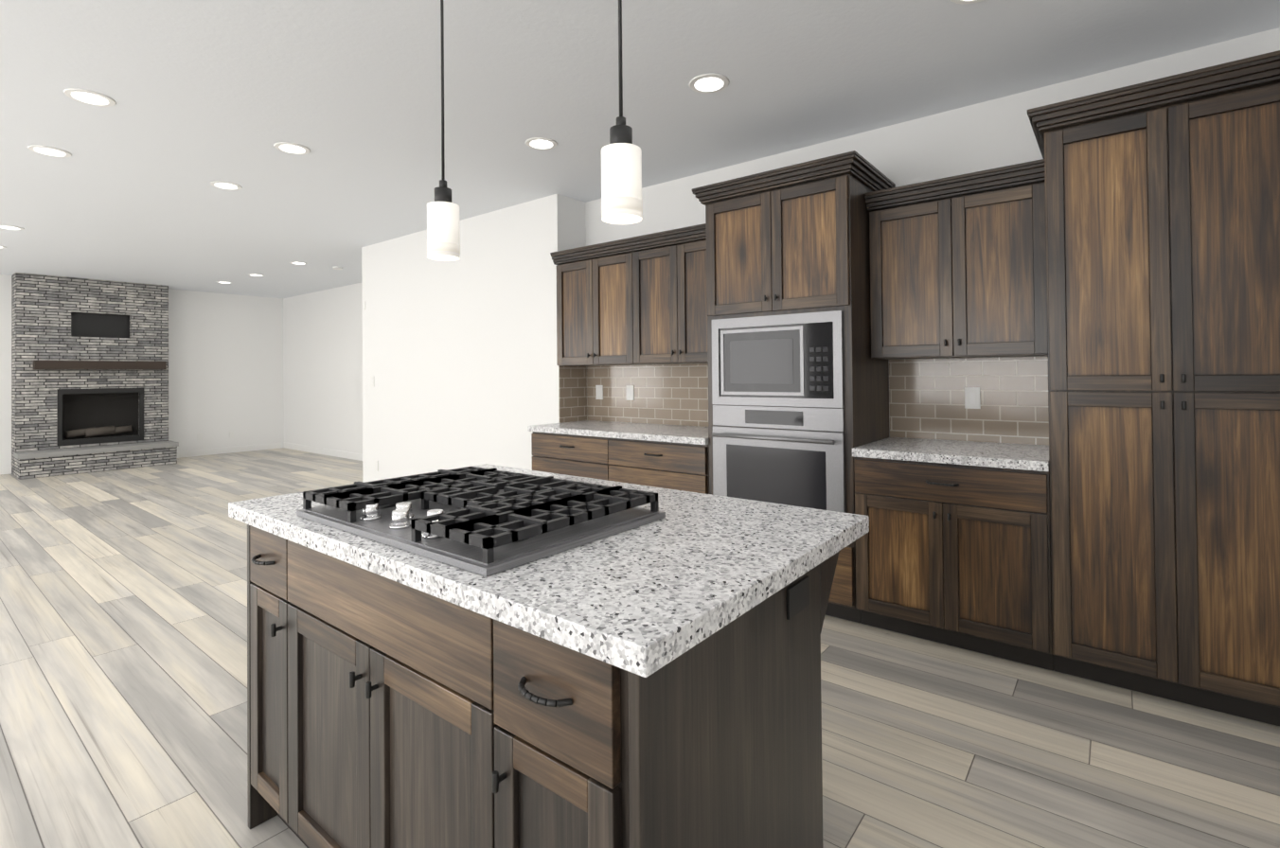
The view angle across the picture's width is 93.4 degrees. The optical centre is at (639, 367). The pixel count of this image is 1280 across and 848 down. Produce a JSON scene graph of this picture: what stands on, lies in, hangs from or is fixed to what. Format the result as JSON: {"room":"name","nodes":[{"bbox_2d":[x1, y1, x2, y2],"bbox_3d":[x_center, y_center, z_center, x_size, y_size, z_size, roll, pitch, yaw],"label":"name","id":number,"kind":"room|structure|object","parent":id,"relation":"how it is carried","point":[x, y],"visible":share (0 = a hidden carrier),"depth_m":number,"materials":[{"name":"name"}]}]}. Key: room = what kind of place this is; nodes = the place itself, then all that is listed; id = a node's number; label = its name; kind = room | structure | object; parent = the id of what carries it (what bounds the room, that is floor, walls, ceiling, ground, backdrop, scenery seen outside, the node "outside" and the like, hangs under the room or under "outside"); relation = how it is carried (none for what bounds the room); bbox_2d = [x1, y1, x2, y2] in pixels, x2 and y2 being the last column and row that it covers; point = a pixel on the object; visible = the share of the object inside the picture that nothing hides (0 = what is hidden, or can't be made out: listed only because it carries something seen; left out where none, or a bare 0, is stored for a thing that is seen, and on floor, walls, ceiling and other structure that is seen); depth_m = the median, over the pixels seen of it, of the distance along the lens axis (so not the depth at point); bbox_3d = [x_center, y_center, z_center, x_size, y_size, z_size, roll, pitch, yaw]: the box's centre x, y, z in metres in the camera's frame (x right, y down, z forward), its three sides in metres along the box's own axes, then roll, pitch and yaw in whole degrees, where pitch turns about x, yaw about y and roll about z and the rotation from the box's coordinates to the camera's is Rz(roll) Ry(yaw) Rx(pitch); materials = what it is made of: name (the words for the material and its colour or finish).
{"room":"kitchen","nodes":[
{"label":"kitchen","id":0,"kind":"room"},
{"bbox_2d":[0,447,1279,847],"bbox_3d":[-3.811,1.409,4.227,12.610,0.100,7.440,-1,-1,38],"label":"floor","id":1,"kind":"structure","parent":0,"point":[123,658],"depth_m":2.21,"materials":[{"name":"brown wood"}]},
{"bbox_2d":[11,272,178,479],"bbox_3d":[-7.734,0.094,8.607,0.818,2.698,1.680,-1,-1,38],"label":"fireplace","id":2,"kind":"object","parent":1,"relation":"on","point":[89,375],"visible":1,"depth_m":8.54,"materials":[{"name":"stone"}]},
{"bbox_2d":[228,513,838,847],"bbox_3d":[-0.316,0.857,1.576,1.436,0.880,0.825,-1,-1,38],"label":"kitchen island","id":3,"kind":"object","parent":1,"relation":"on","point":[656,684],"depth_m":1.14,"materials":[{"name":"brown wood"}]},
{"bbox_2d":[228,463,869,683],"bbox_3d":[-0.303,0.397,1.603,1.505,0.040,0.900,-1,-1,38],"label":"island countertop","id":4,"kind":"structure","parent":3,"relation":"on","point":[649,595],"depth_m":1.11,"materials":[{"name":"white stone"}]},
{"bbox_2d":[296,466,665,576],"bbox_3d":[-0.410,0.343,1.517,0.778,0.066,0.538,-1,-1,38],"label":"cooktop","id":5,"kind":"object","parent":4,"relation":"in","point":[485,522],"visible":1,"depth_m":1.38,"materials":[{"name":"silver metal"}]},
{"bbox_2d":[785,575,809,621],"bbox_3d":[0.327,0.475,1.245,0.006,0.060,0.100,-1,-1,38],"label":"outlet","id":6,"kind":"object","parent":3,"relation":"attached to","point":[797,593],"depth_m":1.24,"materials":[{"name":"black plastic"}]},
{"bbox_2d":[531,431,606,479],"bbox_3d":[-0.313,0.899,4.475,0.765,0.856,0.630,-1,-1,38],"label":"base cabinet","id":7,"kind":"object","parent":1,"relation":"on","point":[574,455],"depth_m":4.22,"materials":[{"name":"brown wood"}]},
{"bbox_2d":[603,439,709,494],"bbox_3d":[0.286,0.888,4.001,0.764,0.856,0.630,-1,-1,38],"label":"base cabinet","id":8,"kind":"object","parent":1,"relation":"on","point":[676,457],"depth_m":3.74,"materials":[{"name":"brown wood"}]},
{"bbox_2d":[527,420,708,446],"bbox_3d":[-0.028,0.446,4.242,1.544,0.040,0.643,-1,-1,38],"label":"countertop","id":9,"kind":"structure","parent":8,"relation":"on","point":[602,430],"depth_m":4.08,"materials":[{"name":"white stone"}]},
{"bbox_2d":[692,150,895,623],"bbox_3d":[0.894,0.128,3.483,0.952,2.355,0.693,-1,-1,38],"label":"tall cabinet","id":10,"kind":"object","parent":1,"relation":"on","point":[798,394],"visible":0.65,"depth_m":3.21,"materials":[{"name":"brown wood"}]},
{"bbox_2d":[711,309,844,408],"bbox_3d":[0.722,-0.035,3.269,0.760,0.490,0.021,-1,-1,38],"label":"microwave","id":11,"kind":"object","parent":10,"relation":"in","point":[786,359],"depth_m":3.24,"materials":[{"name":"silver metal"}]},
{"bbox_2d":[711,404,846,543],"bbox_3d":[0.708,0.549,3.239,0.760,0.670,0.082,-1,-1,38],"label":"wall oven","id":12,"kind":"object","parent":10,"relation":"in","point":[790,454],"depth_m":3.22,"materials":[{"name":"silver metal"}]},
{"bbox_2d":[852,437,1054,671],"bbox_3d":[1.560,0.845,2.972,0.808,0.897,0.665,-1,-1,38],"label":"base cabinet","id":13,"kind":"object","parent":1,"relation":"on","point":[952,546],"visible":0.98,"depth_m":2.72,"materials":[{"name":"brown wood"}]},
{"bbox_2d":[1027,50,1279,727],"bbox_3d":[2.150,0.105,2.497,0.828,2.355,0.682,-1,-1,38],"label":"pantry","id":14,"kind":"object","parent":1,"relation":"on","point":[1163,237],"visible":1,"depth_m":2.26,"materials":[{"name":"brown wood"}]},
{"bbox_2d":[0,27,1279,482],"bbox_3d":[-3.825,0.009,4.242,12.610,2.700,7.440,-1,-1,38],"label":"wall","id":15,"kind":"structure","parent":0,"point":[456,359],"depth_m":5.68,"materials":[{"name":"white paint"}]},
{"bbox_2d":[0,466,11,475],"bbox_3d":[-9.710,1.392,6.729,0.014,0.100,3.750,-1,-1,38],"label":"baseboard","id":16,"kind":"structure","parent":15,"relation":"attached to","point":[3,470],"depth_m":8.15,"materials":[{"name":"white wood"}]},
{"bbox_2d":[197,433,202,441],"bbox_3d":[-7.216,1.144,9.896,0.005,0.115,0.070,-1,-1,38],"label":"outlet","id":17,"kind":"object","parent":15,"relation":"attached to","point":[200,435],"depth_m":9.89,"materials":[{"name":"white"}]},
{"bbox_2d":[177,442,283,458],"bbox_3d":[-6.987,1.403,10.173,0.014,0.100,1.750,-1,-1,38],"label":"baseboard","id":18,"kind":"structure","parent":15,"relation":"attached to","point":[250,448],"depth_m":10.20,"materials":[{"name":"white wood"}]},
{"bbox_2d":[229,431,233,438],"bbox_3d":[-6.937,1.146,10.249,0.005,0.115,0.070,-1,-1,38],"label":"outlet","id":19,"kind":"object","parent":15,"relation":"attached to","point":[231,434],"depth_m":10.24,"materials":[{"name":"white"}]},
{"bbox_2d":[283,442,362,461],"bbox_3d":[-4.357,1.368,9.238,5.300,0.100,0.014,-1,-1,38],"label":"baseboard","id":20,"kind":"structure","parent":15,"relation":"attached to","point":[332,453],"depth_m":9.87,"materials":[{"name":"white wood"}]},
{"bbox_2d":[374,460,378,471],"bbox_3d":[-2.812,1.052,6.442,0.072,0.115,0.007,-1,-1,38],"label":"outlet","id":21,"kind":"object","parent":15,"relation":"attached to","point":[376,461],"depth_m":6.44,"materials":[{"name":"white plastic"}]},
{"bbox_2d":[553,246,622,366],"bbox_3d":[-0.225,-0.429,4.589,0.833,0.824,0.348,-1,-1,38],"label":"upper cabinet","id":22,"kind":"object","parent":15,"relation":"attached to","point":[589,286],"depth_m":4.48,"materials":[{"name":"brown wood"}]},
{"bbox_2d":[595,385,603,399],"bbox_3d":[-0.328,0.202,4.878,0.072,0.115,0.007,-1,-1,38],"label":"outlet","id":23,"kind":"object","parent":15,"relation":"attached to","point":[598,388],"depth_m":4.87,"materials":[{"name":"white plastic"}]},
{"bbox_2d":[625,385,634,400],"bbox_3d":[-0.077,0.198,4.680,0.072,0.115,0.007,-1,-1,38],"label":"outlet","id":24,"kind":"object","parent":15,"relation":"attached to","point":[630,390],"depth_m":4.68,"materials":[{"name":"white plastic"}]},
{"bbox_2d":[622,231,707,365],"bbox_3d":[0.335,-0.439,4.147,0.832,0.824,0.348,-1,-1,38],"label":"upper cabinet","id":25,"kind":"object","parent":15,"relation":"attached to","point":[636,300],"depth_m":4.07,"materials":[{"name":"brown wood"}]},
{"bbox_2d":[558,355,1048,445],"bbox_3d":[0.721,0.190,3.861,3.207,0.446,0.317,-1,-1,38],"label":"tile backsplash","id":26,"kind":"structure","parent":15,"relation":"attached to","point":[926,399],"depth_m":3.39,"materials":[{"name":"grey tile"}]},
{"bbox_2d":[864,159,1048,359],"bbox_3d":[1.630,-0.488,3.090,0.808,0.875,0.400,-1,-1,38],"label":"upper cabinet","id":27,"kind":"object","parent":15,"relation":"attached to","point":[957,264],"visible":0.83,"depth_m":2.95,"materials":[{"name":"brown wood"}]},
{"bbox_2d":[964,387,980,408],"bbox_3d":[1.774,0.164,3.216,0.072,0.115,0.007,-1,-1,38],"label":"outlet","id":28,"kind":"object","parent":15,"relation":"attached to","point":[972,399],"depth_m":3.21,"materials":[{"name":"white plastic"}]},
{"bbox_2d":[0,0,1279,298],"bbox_3d":[-3.838,-1.391,4.257,12.610,0.100,7.440,-1,-1,38],"label":"ceiling","id":29,"kind":"structure","parent":0,"point":[204,93],"depth_m":3.08,"materials":[{"name":"white paint"}]},
{"bbox_2d":[0,224,24,230],"bbox_3d":[-5.851,-1.303,5.616,0.214,0.007,0.156,-1,-1,38],"label":"recessed light","id":30,"kind":"object","parent":29,"relation":"in","point":[10,227],"depth_m":5.61,"materials":[{"name":"white"}]},
{"bbox_2d":[27,144,71,157],"bbox_3d":[-3.663,-1.344,3.744,0.212,0.007,0.196,-1,-1,38],"label":"recessed light","id":31,"kind":"object","parent":29,"relation":"in","point":[42,150],"depth_m":3.74,"materials":[{"name":"white"}]},
{"bbox_2d":[63,88,116,106],"bbox_3d":[-2.767,-1.360,3.036,0.207,0.007,0.195,-1,-1,38],"label":"recessed light","id":32,"kind":"object","parent":29,"relation":"in","point":[87,97],"depth_m":3.04,"materials":[{"name":"white"}]},
{"bbox_2d":[210,180,242,190],"bbox_3d":[-3.048,-1.342,4.443,0.205,0.007,0.196,-1,-1,38],"label":"recessed light","id":33,"kind":"object","parent":29,"relation":"in","point":[218,184],"depth_m":4.45,"materials":[{"name":"white"}]},
{"bbox_2d":[273,142,310,154],"bbox_3d":[-2.154,-1.359,3.734,0.204,0.007,0.199,-1,-1,38],"label":"recessed light","id":34,"kind":"object","parent":29,"relation":"in","point":[286,147],"depth_m":3.73,"materials":[{"name":"white"}]},
{"bbox_2d":[332,266,342,269],"bbox_3d":[-3.925,-1.287,7.830,0.120,0.030,0.120,-1,-1,38],"label":"smoke detector","id":35,"kind":"object","parent":29,"relation":"attached to","point":[337,268],"visible":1,"depth_m":7.79,"materials":[{"name":"white plastic"}]},
{"bbox_2d":[426,0,460,261],"bbox_3d":[-0.604,-0.865,1.845,0.140,1.064,0.140,-1,-1,38],"label":"pendant light","id":36,"kind":"object","parent":29,"relation":"hanging from","point":[443,227],"visible":1,"depth_m":1.81,"materials":[{"name":"white glass"}]},
{"bbox_2d":[525,137,557,149],"bbox_3d":[-0.605,-1.374,3.693,0.199,0.007,0.199,-1,-1,38],"label":"recessed light","id":37,"kind":"object","parent":29,"relation":"in","point":[537,143],"depth_m":3.69,"materials":[{"name":"white"}]},
{"bbox_2d":[601,0,642,224],"bbox_3d":[-0.047,-0.875,1.405,0.140,1.064,0.140,-1,-1,38],"label":"pendant light","id":38,"kind":"object","parent":29,"relation":"hanging from","point":[621,178],"visible":1,"depth_m":1.37,"materials":[{"name":"white glass"}]},
{"bbox_2d":[688,72,729,93],"bbox_3d":[0.339,-1.391,2.950,0.197,0.007,0.200,-1,-1,38],"label":"recessed light","id":39,"kind":"object","parent":29,"relation":"in","point":[706,83],"depth_m":2.95,"materials":[{"name":"white"}]},
{"bbox_2d":[950,0,983,4],"bbox_3d":[1.251,-1.407,2.307,0.096,0.007,0.078,-1,-1,38],"label":"recessed light","id":40,"kind":"object","parent":29,"relation":"in","point":[963,2],"depth_m":2.32,"materials":[{"name":"white"}]}
]}

